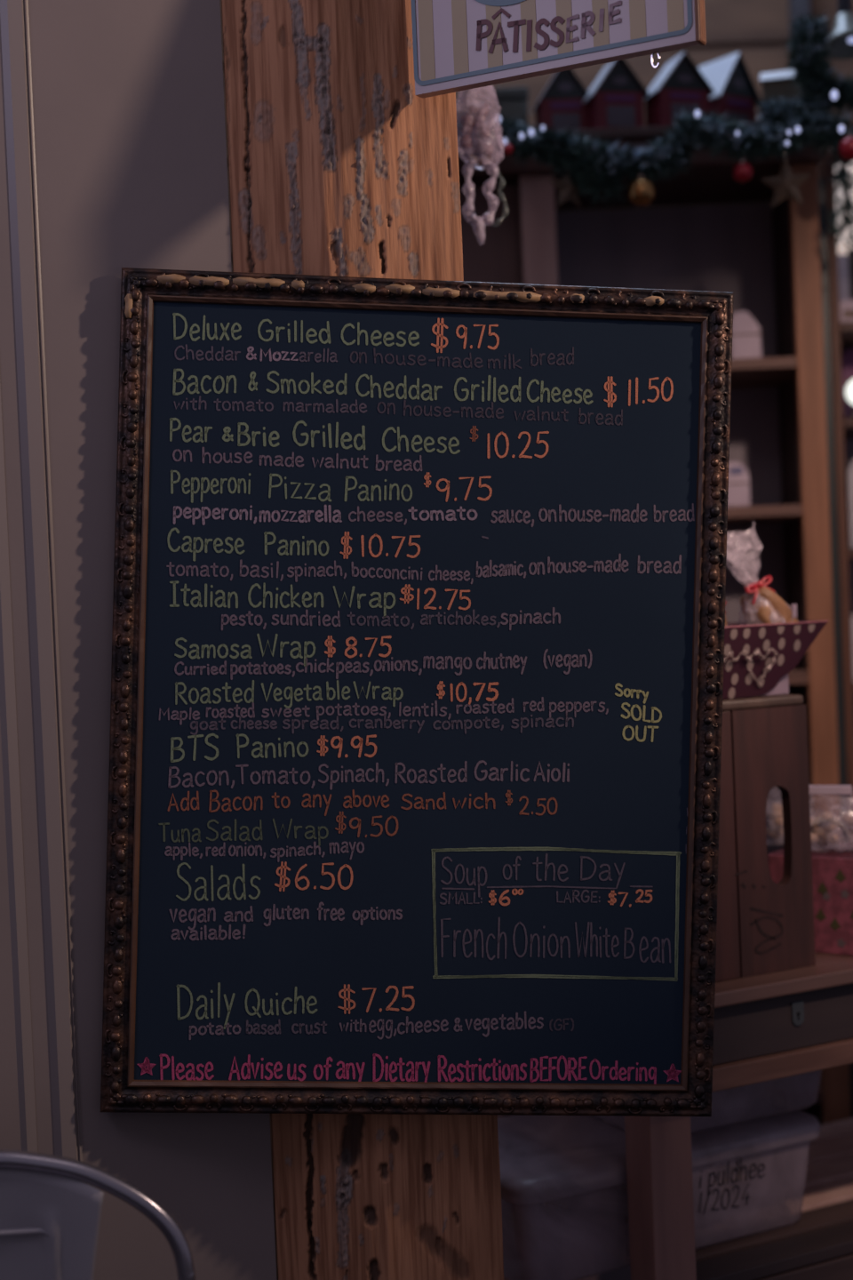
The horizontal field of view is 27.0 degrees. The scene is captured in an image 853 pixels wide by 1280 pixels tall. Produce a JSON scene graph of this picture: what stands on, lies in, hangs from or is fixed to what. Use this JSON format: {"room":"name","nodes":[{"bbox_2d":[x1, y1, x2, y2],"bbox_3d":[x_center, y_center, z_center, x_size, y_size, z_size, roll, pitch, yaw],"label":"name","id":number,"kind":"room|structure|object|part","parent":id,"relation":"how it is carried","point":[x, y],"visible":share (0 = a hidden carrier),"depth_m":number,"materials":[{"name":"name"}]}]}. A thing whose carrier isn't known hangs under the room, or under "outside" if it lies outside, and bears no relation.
{"room":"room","nodes":[
{"label":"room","id":0,"kind":"room"},
{"bbox_2d":[0,0,276,1279],"bbox_3d":[-0.881,-0.009,1.775,1.409,3.000,0.120,-3,2,-20],"label":"wall","id":1,"kind":"structure","parent":0,"point":[129,109],"depth_m":1.90,"materials":[{"name":"paint"}]},
{"bbox_2d":[0,0,83,1182],"bbox_3d":[-0.433,-0.031,1.894,0.072,3.000,0.055,-3,2,-20],"label":"trim","id":2,"kind":"structure","parent":1,"relation":"attached to","point":[14,19],"depth_m":1.87,"materials":[{"name":"paint"}]},
{"bbox_2d":[219,0,852,1279],"bbox_3d":[0.841,-0.237,3.792,4.700,3.205,0.108,-2,2,0],"label":"wall","id":3,"kind":"structure","parent":0,"point":[758,29],"depth_m":3.71,"materials":[{"name":"brown wood"}]},
{"bbox_2d":[788,0,810,68],"bbox_3d":[0.818,-0.232,3.711,0.035,3.200,0.050,-2,2,0],"label":"trim","id":4,"kind":"structure","parent":3,"relation":"attached to","point":[802,6],"depth_m":3.66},
{"bbox_2d":[824,0,852,60],"bbox_3d":[0.673,-1.473,2.911,0.077,1.018,0.074,-2,2,0],"label":"pendant lamp","id":5,"kind":"object","parent":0,"point":[842,43],"visible":0.93,"depth_m":2.93,"materials":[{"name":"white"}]},
{"bbox_3d":[0.671,-1.505,2.924,0.024,0.955,0.024,-2,2,0],"label":"stem","id":6,"kind":"part","parent":5,"relation":"part of","materials":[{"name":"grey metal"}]},
{"bbox_3d":[0.699,-0.985,2.920,0.014,0.010,0.015,-2,2,0],"label":"bulb","id":7,"kind":"part","parent":5,"relation":"part of","materials":[{"name":"white glass"}]},
{"bbox_3d":[0.062,1.471,2.039,8.000,0.050,8.000,-2,2,0],"label":"floor","id":8,"kind":"structure","parent":0,"visible":0},
{"bbox_2d":[0,1149,195,1279],"bbox_3d":[-0.374,0.977,1.481,0.411,1.008,0.491,-3,2,-4],"label":"metal chair","id":9,"kind":"object","parent":8,"relation":"on","point":[50,1219],"visible":1,"depth_m":1.64,"materials":[{"name":"metal"}]},
{"bbox_2d":[221,0,503,1279],"bbox_3d":[-0.071,-0.051,2.041,0.255,3.000,0.237,-2,2,0],"label":"timber post","id":10,"kind":"object","parent":8,"relation":"on","point":[337,166],"visible":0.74,"depth_m":1.94,"materials":[{"name":"brown wood"}]},
{"bbox_2d":[100,267,734,1116],"bbox_3d":[-0.006,0.062,1.913,0.721,0.942,0.036,-3,2,-4],"label":"chalkboard","id":11,"kind":"object","parent":10,"relation":"attached to","point":[420,586],"visible":1,"depth_m":1.91,"materials":[{"name":"wood"}]},
{"bbox_3d":[-0.321,0.054,1.890,0.028,0.898,0.021,1,0,-4],"label":"frame rail","id":12,"kind":"part","parent":11,"relation":"part of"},
{"bbox_3d":[-0.018,0.497,1.914,0.660,0.028,0.021,1,0,-4],"label":"frame rail","id":13,"kind":"part","parent":11,"relation":"part of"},
{"bbox_3d":[0.005,-0.373,1.911,0.660,0.028,0.021,1,0,-4],"label":"frame rail","id":14,"kind":"part","parent":11,"relation":"part of","materials":[{"name":"brown wood"}]},
{"bbox_3d":[0.308,0.070,1.935,0.028,0.898,0.021,1,0,-4],"label":"frame rail","id":15,"kind":"part","parent":11,"relation":"part of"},
{"bbox_2d":[456,84,509,245],"bbox_3d":[0.064,-0.689,2.283,0.062,0.362,0.056,-2,2,22],"label":"ornament","id":16,"kind":"object","parent":10,"relation":"hanging from","point":[474,118],"visible":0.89,"depth_m":2.28,"materials":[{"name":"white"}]},
{"bbox_2d":[410,0,706,98],"bbox_3d":[0.131,-0.788,1.855,0.325,0.422,0.040,-2,2,29],"label":"shop sign","id":17,"kind":"object","parent":10,"relation":"attached to","point":[459,45],"visible":1,"depth_m":1.85,"materials":[{"name":"beige paint"}]},
{"bbox_2d":[457,121,851,1279],"bbox_3d":[0.314,0.284,3.091,0.791,2.244,0.335,-2,2,0],"label":"hutch","id":18,"kind":"object","parent":8,"relation":"on","point":[763,254],"visible":0.3,"depth_m":3.10,"materials":[{"name":"brown wood"}]},
{"bbox_3d":[0.067,-0.143,3.012,0.246,1.241,0.010,-2,2,0],"label":"panel","id":19,"kind":"part","parent":18,"relation":"part of","materials":[{"name":"brown wood"}]},
{"bbox_2d":[492,86,528,127],"bbox_3d":[0.145,-0.882,3.028,0.059,0.102,0.064,-2,2,0],"label":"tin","id":20,"kind":"object","parent":18,"relation":"on","point":[512,100],"visible":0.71,"depth_m":3.00,"materials":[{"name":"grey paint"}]},
{"bbox_3d":[0.143,-0.923,3.027,0.059,0.020,0.064,-2,2,0],"label":"lid","id":21,"kind":"part","parent":20,"relation":"part of","materials":[{"name":"metal"}]},
{"bbox_2d":[530,69,589,130],"bbox_3d":[0.226,-0.898,2.981,0.092,0.130,0.082,-3,2,-5],"label":"house","id":22,"kind":"structure","parent":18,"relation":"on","point":[561,104],"depth_m":2.95,"materials":[{"name":"red wood"}]},
{"bbox_2d":[551,102,580,108],"bbox_3d":[0.231,-0.886,2.947,0.050,0.011,0.002,-3,2,-5],"label":"print","id":23,"kind":"object","parent":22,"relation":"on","point":[554,105],"depth_m":2.95},
{"bbox_2d":[558,81,573,91],"bbox_3d":[0.230,-0.916,2.946,0.026,0.016,0.001,-3,2,-5],"label":"print","id":24,"kind":"object","parent":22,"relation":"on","point":[564,86],"depth_m":2.95},
{"bbox_2d":[552,112,580,130],"bbox_3d":[0.232,-0.856,2.948,0.046,0.035,0.002,-3,2,-5],"label":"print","id":25,"kind":"object","parent":22,"relation":"attached to","point":[562,121],"depth_m":2.95},
{"bbox_2d":[583,59,648,128],"bbox_3d":[0.309,-0.897,2.940,0.094,0.123,0.082,-3,2,-12],"label":"house","id":26,"kind":"structure","parent":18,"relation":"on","point":[615,100],"depth_m":2.91,"materials":[{"name":"red wood"}]},
{"bbox_2d":[605,95,635,101],"bbox_3d":[0.317,-0.886,2.908,0.051,0.010,0.002,-3,2,-12],"label":"print","id":27,"kind":"object","parent":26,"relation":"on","point":[609,98],"depth_m":2.91},
{"bbox_2d":[613,75,628,85],"bbox_3d":[0.317,-0.915,2.906,0.026,0.015,0.001,-3,2,-12],"label":"print","id":28,"kind":"object","parent":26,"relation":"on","point":[620,80],"depth_m":2.91},
{"bbox_2d":[607,105,635,127],"bbox_3d":[0.319,-0.857,2.909,0.048,0.034,0.002,-3,2,-12],"label":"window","id":29,"kind":"structure","parent":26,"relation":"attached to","point":[617,116],"depth_m":2.91,"materials":[{"name":"grey glass"}]},
{"bbox_3d":[0.270,-0.798,3.071,0.764,0.046,0.320,-2,2,0],"label":"cornice","id":30,"kind":"part","parent":18,"relation":"part of","materials":[{"name":"brown wood"}]},
{"bbox_2d":[456,9,852,250],"bbox_3d":[0.338,-0.796,2.796,0.880,0.381,0.171,-2,2,-2],"label":"pine garland","id":31,"kind":"object","parent":18,"relation":"attached to","point":[596,170],"visible":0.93,"depth_m":2.77,"materials":[{"name":"plastic"}]},
{"bbox_2d":[502,137,512,155],"bbox_3d":[0.126,-0.772,2.781,0.018,0.026,0.018,-2,2,0],"label":"bauble","id":32,"kind":"object","parent":31,"relation":"hanging from","point":[508,149],"visible":0.88,"depth_m":2.77,"materials":[{"name":"red glass"}]},
{"bbox_2d":[510,127,528,141],"bbox_3d":[0.146,-0.779,2.771,0.027,0.022,0.075,-2,2,5],"label":"fairy lights","id":33,"kind":"object","parent":31,"relation":"attached to","point":[521,134],"depth_m":2.75,"materials":[{"name":"plastic"}]},
{"bbox_2d":[528,128,535,135],"bbox_3d":[0.165,-0.781,2.770,0.008,0.010,0.075,-2,2,5],"label":"fairy lights","id":34,"kind":"object","parent":31,"relation":"attached to","point":[532,132],"depth_m":2.75,"materials":[{"name":"plastic"}]},
{"bbox_3d":[0.162,-0.785,2.751,0.008,0.012,0.008,-2,2,0],"label":"bulb","id":35,"kind":"part","parent":34,"relation":"part of","materials":[{"name":"white glass"}]},
{"bbox_2d":[550,155,581,207],"bbox_3d":[0.222,-0.719,2.782,0.068,0.083,0.016,-3,2,-23],"label":"star ornament","id":36,"kind":"object","parent":31,"relation":"hanging from","point":[567,191],"visible":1,"depth_m":2.78,"materials":[{"name":"brown wood"}]},
{"bbox_2d":[627,166,655,207],"bbox_3d":[0.335,-0.709,2.773,0.045,0.065,0.045,-2,2,0],"label":"bauble","id":37,"kind":"object","parent":31,"relation":"hanging from","point":[641,191],"visible":1,"depth_m":2.76,"materials":[{"name":"gold metal"}]},
{"bbox_2d":[688,110,700,135],"bbox_3d":[0.411,-0.789,2.746,0.019,0.037,0.075,-2,2,5],"label":"fairy lights","id":38,"kind":"object","parent":31,"relation":"attached to","point":[697,113],"depth_m":2.72,"materials":[{"name":"plastic"}]},
{"bbox_3d":[0.415,-0.805,2.720,0.008,0.012,0.008,-2,2,0],"label":"bulb","id":39,"kind":"part","parent":38,"relation":"part of","materials":[{"name":"white glass"}]},
{"bbox_2d":[733,152,752,182],"bbox_3d":[0.493,-0.736,2.772,0.031,0.045,0.031,-2,2,0],"label":"bauble","id":40,"kind":"object","parent":31,"relation":"hanging from","point":[742,172],"visible":1,"depth_m":2.76,"materials":[{"name":"red glass"}]},
{"bbox_2d":[761,148,812,207],"bbox_3d":[0.563,-0.727,2.783,0.080,0.097,0.016,-2,2,17],"label":"star ornament","id":41,"kind":"object","parent":31,"relation":"hanging from","point":[785,185],"visible":1,"depth_m":2.78,"materials":[{"name":"brown wood"}]},
{"bbox_2d":[795,126,800,133],"bbox_3d":[0.567,-0.775,2.732,0.007,0.009,0.075,-2,2,5],"label":"fairy lights","id":42,"kind":"object","parent":31,"relation":"attached to","point":[797,129],"depth_m":2.73,"materials":[{"name":"plastic"}]},
{"bbox_3d":[0.571,-0.784,2.731,0.008,0.011,0.008,-2,2,0],"label":"bulb","id":43,"kind":"part","parent":42,"relation":"part of","materials":[{"name":"white glass"}]},
{"bbox_2d":[831,89,838,100],"bbox_3d":[0.620,-0.825,2.726,0.009,0.015,0.075,-2,2,5],"label":"fairy lights","id":44,"kind":"object","parent":31,"relation":"attached to","point":[835,97],"depth_m":2.72,"materials":[{"name":"plastic"}]},
{"bbox_3d":[0.624,-0.834,2.720,0.010,0.015,0.011,-2,2,0],"label":"bulb","id":45,"kind":"part","parent":44,"relation":"part of","materials":[{"name":"white glass"}]},
{"bbox_2d":[825,122,850,133],"bbox_3d":[0.626,-0.776,2.727,0.035,0.016,0.075,-2,2,5],"label":"fairy lights","id":46,"kind":"object","parent":31,"relation":"attached to","point":[841,128],"depth_m":2.71,"materials":[{"name":"plastic"}]},
{"bbox_3d":[0.633,-0.779,2.711,0.009,0.013,0.009,-2,2,0],"label":"bulb","id":47,"kind":"part","parent":46,"relation":"part of","materials":[{"name":"white glass"}]},
{"bbox_2d":[839,126,852,160],"bbox_3d":[0.651,-0.763,2.732,0.036,0.052,0.036,-2,2,0],"label":"bauble","id":48,"kind":"object","parent":31,"relation":"hanging from","point":[846,145],"visible":1,"depth_m":2.72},
{"bbox_2d":[643,50,714,127],"bbox_3d":[0.414,-0.901,2.935,0.100,0.122,0.072,-3,2,-17],"label":"house","id":49,"kind":"structure","parent":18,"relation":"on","point":[680,84],"depth_m":2.91,"materials":[{"name":"red wood"}]},
{"bbox_2d":[671,103,700,123],"bbox_3d":[0.425,-0.861,2.909,0.051,0.033,0.002,-3,2,-17],"label":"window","id":50,"kind":"structure","parent":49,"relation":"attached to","point":[676,108],"depth_m":2.90,"materials":[{"name":"glass"}]},
{"bbox_2d":[670,92,701,99],"bbox_3d":[0.423,-0.890,2.908,0.055,0.010,0.002,-3,2,-17],"label":"print","id":51,"kind":"object","parent":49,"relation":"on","point":[673,95],"depth_m":2.91},
{"bbox_2d":[678,73,693,82],"bbox_3d":[0.423,-0.918,2.906,0.028,0.015,0.001,-3,2,-17],"label":"print","id":52,"kind":"object","parent":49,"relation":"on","point":[684,77],"depth_m":2.91},
{"bbox_3d":[0.317,0.311,3.255,0.709,2.181,0.010,-2,2,0],"label":"panel","id":53,"kind":"part","parent":18,"relation":"part of","materials":[{"name":"brown wood"}]},
{"bbox_2d":[698,51,761,122],"bbox_3d":[0.503,-0.920,3.040,0.098,0.146,0.097,-3,2,-36],"label":"house","id":54,"kind":"structure","parent":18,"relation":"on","point":[733,85],"depth_m":3.01,"materials":[{"name":"red wood"}]},
{"bbox_2d":[728,97,750,109],"bbox_3d":[0.529,-0.908,3.008,0.053,0.012,0.002,-3,2,-36],"label":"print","id":55,"kind":"object","parent":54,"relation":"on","point":[733,103],"depth_m":3.01},
{"bbox_2d":[728,110,750,122],"bbox_3d":[0.530,-0.873,3.009,0.050,0.040,0.002,-3,2,-36],"label":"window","id":56,"kind":"structure","parent":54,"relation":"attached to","point":[746,117],"depth_m":3.01,"materials":[{"name":"black glass"}]},
{"bbox_2d":[728,461,750,507],"bbox_3d":[0.515,-0.261,3.004,0.054,0.077,0.061,-2,2,0],"label":"packet","id":57,"kind":"object","parent":18,"relation":"on","point":[739,476],"visible":0.62,"depth_m":2.98,"materials":[{"name":"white paper"}]},
{"bbox_2d":[732,311,761,359],"bbox_3d":[0.533,-0.510,2.998,0.053,0.082,0.061,-2,2,0],"label":"packet","id":58,"kind":"object","parent":18,"relation":"on","point":[747,343],"visible":0.59,"depth_m":2.97,"materials":[{"name":"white paper"}]},
{"bbox_2d":[731,356,797,388],"bbox_3d":[0.417,-0.456,3.086,0.446,0.019,0.286,-2,2,0],"label":"shelf","id":59,"kind":"object","parent":18,"relation":"attached to","point":[762,372],"depth_m":3.00,"materials":[{"name":"brown wood"}]},
{"bbox_2d":[728,504,802,524],"bbox_3d":[0.427,-0.211,3.093,0.446,0.019,0.286,-2,2,0],"label":"shelf","id":60,"kind":"object","parent":18,"relation":"attached to","point":[754,514],"depth_m":2.95,"materials":[{"name":"brown wood"}]},
{"bbox_2d":[760,69,803,103],"bbox_3d":[0.613,-0.899,2.975,0.098,0.098,0.097,-2,2,16],"label":"house","id":61,"kind":"structure","parent":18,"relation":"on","point":[779,82],"depth_m":2.94,"materials":[{"name":"wood"}]},
{"bbox_3d":[0.611,-0.938,2.974,0.098,0.018,0.097,-2,2,16],"label":"lid","id":62,"kind":"part","parent":61,"relation":"part of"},
{"bbox_2d":[767,1078,823,1103],"bbox_3d":[0.468,0.770,3.119,0.446,0.020,0.286,-2,2,0],"label":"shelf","id":63,"kind":"object","parent":18,"relation":"attached to","point":[820,1095],"depth_m":2.98,"materials":[{"name":"brown wood"}]},
{"bbox_3d":[0.681,0.299,3.121,0.017,2.182,0.278,-2,2,0],"label":"panel","id":64,"kind":"part","parent":18,"relation":"part of","materials":[{"name":"brown wood"}]},
{"bbox_2d":[788,664,808,684],"bbox_3d":[0.439,0.067,3.100,0.446,0.022,0.286,-2,2,0],"label":"shelf","id":65,"kind":"object","parent":18,"relation":"attached to","point":[799,675],"depth_m":2.96,"materials":[{"name":"brown wood"}]},
{"bbox_2d":[497,952,852,1279],"bbox_3d":[0.737,0.900,2.608,1.270,1.004,0.460,-3,2,-28],"label":"wooden cabinet","id":66,"kind":"object","parent":8,"relation":"on","point":[768,1027],"visible":0.4,"depth_m":2.21,"materials":[{"name":"brown wood"}]},
{"bbox_3d":[0.134,0.938,2.502,0.061,0.985,0.055,-3,2,-28],"label":"leg","id":67,"kind":"part","parent":66,"relation":"part of","materials":[{"name":"brown wood"}]},
{"bbox_2d":[497,1109,820,1279],"bbox_3d":[0.261,0.716,2.368,0.480,0.144,0.270,-3,2,-28],"label":"storage bin","id":68,"kind":"object","parent":66,"relation":"on","point":[548,1232],"visible":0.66,"depth_m":2.28,"materials":[{"name":"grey plastic"}]},
{"bbox_3d":[0.259,0.658,2.366,0.480,0.028,0.270,-3,2,-28],"label":"lid","id":69,"kind":"part","parent":68,"relation":"part of","materials":[{"name":"grey plastic"}]},
{"bbox_2d":[591,1070,822,1133],"bbox_3d":[0.367,0.599,2.417,0.312,0.077,0.212,-3,2,-28],"label":"storage bin","id":70,"kind":"object","parent":68,"relation":"on","point":[733,1106],"visible":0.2,"depth_m":2.35,"materials":[{"name":"grey plastic"}]},
{"bbox_3d":[0.298,0.939,2.190,0.061,0.985,0.055,-3,2,-28],"label":"leg","id":71,"kind":"part","parent":66,"relation":"part of","materials":[{"name":"brown wood"}]},
{"bbox_2d":[715,694,815,982],"bbox_3d":[0.316,0.247,2.344,0.235,0.346,0.301,-3,2,-28],"label":"wooden crate","id":72,"kind":"object","parent":66,"relation":"on","point":[764,926],"visible":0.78,"depth_m":2.23,"materials":[{"name":"brown wood"}]},
{"bbox_2d":[722,620,829,699],"bbox_3d":[0.372,0.027,2.293,0.240,0.092,0.175,-3,2,-31],"label":"gift basket","id":73,"kind":"object","parent":72,"relation":"on","point":[759,660],"visible":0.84,"depth_m":2.24,"materials":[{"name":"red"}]},
{"bbox_2d":[727,546,798,624],"bbox_3d":[0.429,-0.062,2.305,0.128,0.191,0.064,-3,2,-30],"label":"bag","id":74,"kind":"object","parent":73,"relation":"in","point":[763,606],"visible":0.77,"depth_m":2.29,"materials":[{"name":"grey"}]},
{"bbox_2d":[792,603,797,617],"bbox_3d":[0.472,-0.013,2.304,0.024,0.066,0.003,-3,2,-31],"label":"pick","id":75,"kind":"object","parent":73,"relation":"in","point":[795,605],"visible":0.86,"depth_m":2.31,"materials":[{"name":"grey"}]},
{"bbox_3d":[0.817,0.507,2.414,1.230,0.028,0.029,-3,2,-28],"label":"rail","id":76,"kind":"part","parent":66,"relation":"part of","materials":[{"name":"brown wood"}]},
{"bbox_3d":[0.464,0.467,2.221,0.018,0.030,0.002,-3,2,-28],"label":"keyhole plate","id":77,"kind":"part","parent":66,"relation":"part of","materials":[{"name":"metal"}]},
{"bbox_3d":[0.822,0.799,2.449,1.118,0.037,0.018,-3,2,-28],"label":"shelf rail","id":78,"kind":"part","parent":66,"relation":"part of","materials":[{"name":"brown wood"}]},
{"bbox_2d":[768,841,852,955],"bbox_3d":[0.563,0.345,2.387,0.162,0.128,0.130,-1,2,36],"label":"patterned box","id":79,"kind":"object","parent":66,"relation":"on","point":[832,867],"visible":0.56,"depth_m":2.33,"materials":[{"name":"cardboard"}]},
{"bbox_2d":[766,802,783,838],"bbox_3d":[0.484,0.236,2.456,0.043,0.091,0.055,-4,2,-37],"label":"snack bag","id":80,"kind":"object","parent":79,"relation":"in","point":[776,828],"visible":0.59,"depth_m":2.44,"materials":[{"name":"grey"}]},
{"bbox_2d":[809,784,852,850],"bbox_3d":[0.540,0.238,2.378,0.090,0.087,0.067,-2,2,22],"label":"snack bag","id":81,"kind":"object","parent":79,"relation":"on","point":[822,827],"visible":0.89,"depth_m":2.37,"materials":[{"name":"grey"}]},
{"bbox_2d":[817,152,852,1118],"bbox_3d":[1.043,0.261,3.205,0.666,2.223,0.292,-2,2,0],"label":"shelving unit","id":82,"kind":"object","parent":8,"relation":"on","point":[838,337],"visible":0.28,"depth_m":3.05,"materials":[{"name":"brown wood"}]},
{"bbox_2d":[834,161,852,299],"bbox_3d":[0.767,-0.701,3.204,0.110,0.301,0.110,-2,2,0],"label":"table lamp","id":83,"kind":"object","parent":82,"relation":"on","point":[842,250],"visible":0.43,"depth_m":3.18,"materials":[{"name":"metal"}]},
{"bbox_3d":[0.764,-0.779,3.202,0.110,0.146,0.110,-2,2,0],"label":"lamp shade","id":84,"kind":"part","parent":83,"relation":"part of","materials":[{"name":"white fabric"}]},
{"bbox_2d":[840,299,852,322],"bbox_3d":[0.738,-0.569,3.111,0.045,0.044,0.051,-2,2,0],"label":"paper packet","id":85,"kind":"object","parent":82,"relation":"on","point":[846,307],"visible":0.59,"depth_m":3.09,"materials":[{"name":"paper"}]},
{"bbox_2d":[840,321,852,351],"bbox_3d":[1.009,-0.552,3.179,0.603,0.016,0.278,-2,2,0],"label":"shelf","id":86,"kind":"object","parent":82,"relation":"attached to","point":[846,328],"depth_m":3.09,"materials":[{"name":"brown wood"}]},
{"bbox_2d":[841,348,852,418],"bbox_3d":[0.769,-0.456,3.215,0.050,0.136,0.051,-2,2,0],"label":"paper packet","id":87,"kind":"object","parent":82,"relation":"on","point":[847,355],"visible":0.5,"depth_m":3.19,"materials":[{"name":"paper"}]},
{"bbox_2d":[843,417,852,439],"bbox_3d":[1.016,-0.389,3.183,0.603,0.016,0.278,-2,2,0],"label":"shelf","id":88,"kind":"object","parent":82,"relation":"attached to","point":[848,422],"depth_m":3.06,"materials":[{"name":"brown wood"}]},
{"bbox_2d":[845,458,852,549],"bbox_3d":[0.766,-0.240,3.120,0.060,0.160,0.051,-2,2,0],"label":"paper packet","id":89,"kind":"object","parent":82,"relation":"on","point":[849,467],"visible":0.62,"depth_m":3.10,"materials":[{"name":"white paper"}]},
{"bbox_2d":[845,379,852,417],"bbox_3d":[0.759,-0.422,3.111,0.051,0.076,0.051,-2,2,0],"label":"globe lamp","id":90,"kind":"object","parent":82,"relation":"on","point":[849,391],"visible":0.94,"depth_m":3.10,"materials":[{"name":"white glass"}]},
{"bbox_3d":[0.759,-0.434,3.111,0.051,0.051,0.051,-2,2,0],"label":"globe","id":91,"kind":"part","parent":90,"relation":"part of"},
{"bbox_2d":[848,549,852,559],"bbox_3d":[1.026,-0.164,3.189,0.603,0.016,0.278,-2,2,0],"label":"shelf","id":92,"kind":"object","parent":82,"relation":"attached to","point":[851,551],"depth_m":3.05,"materials":[{"name":"brown wood"}]},
{"bbox_2d":[850,612,852,671],"bbox_3d":[0.765,0.011,3.127,0.050,0.121,0.051,-2,2,0],"label":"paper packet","id":93,"kind":"object","parent":82,"relation":"on","point":[852,613],"visible":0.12,"depth_m":3.10,"materials":[{"name":"paper"}]}
]}

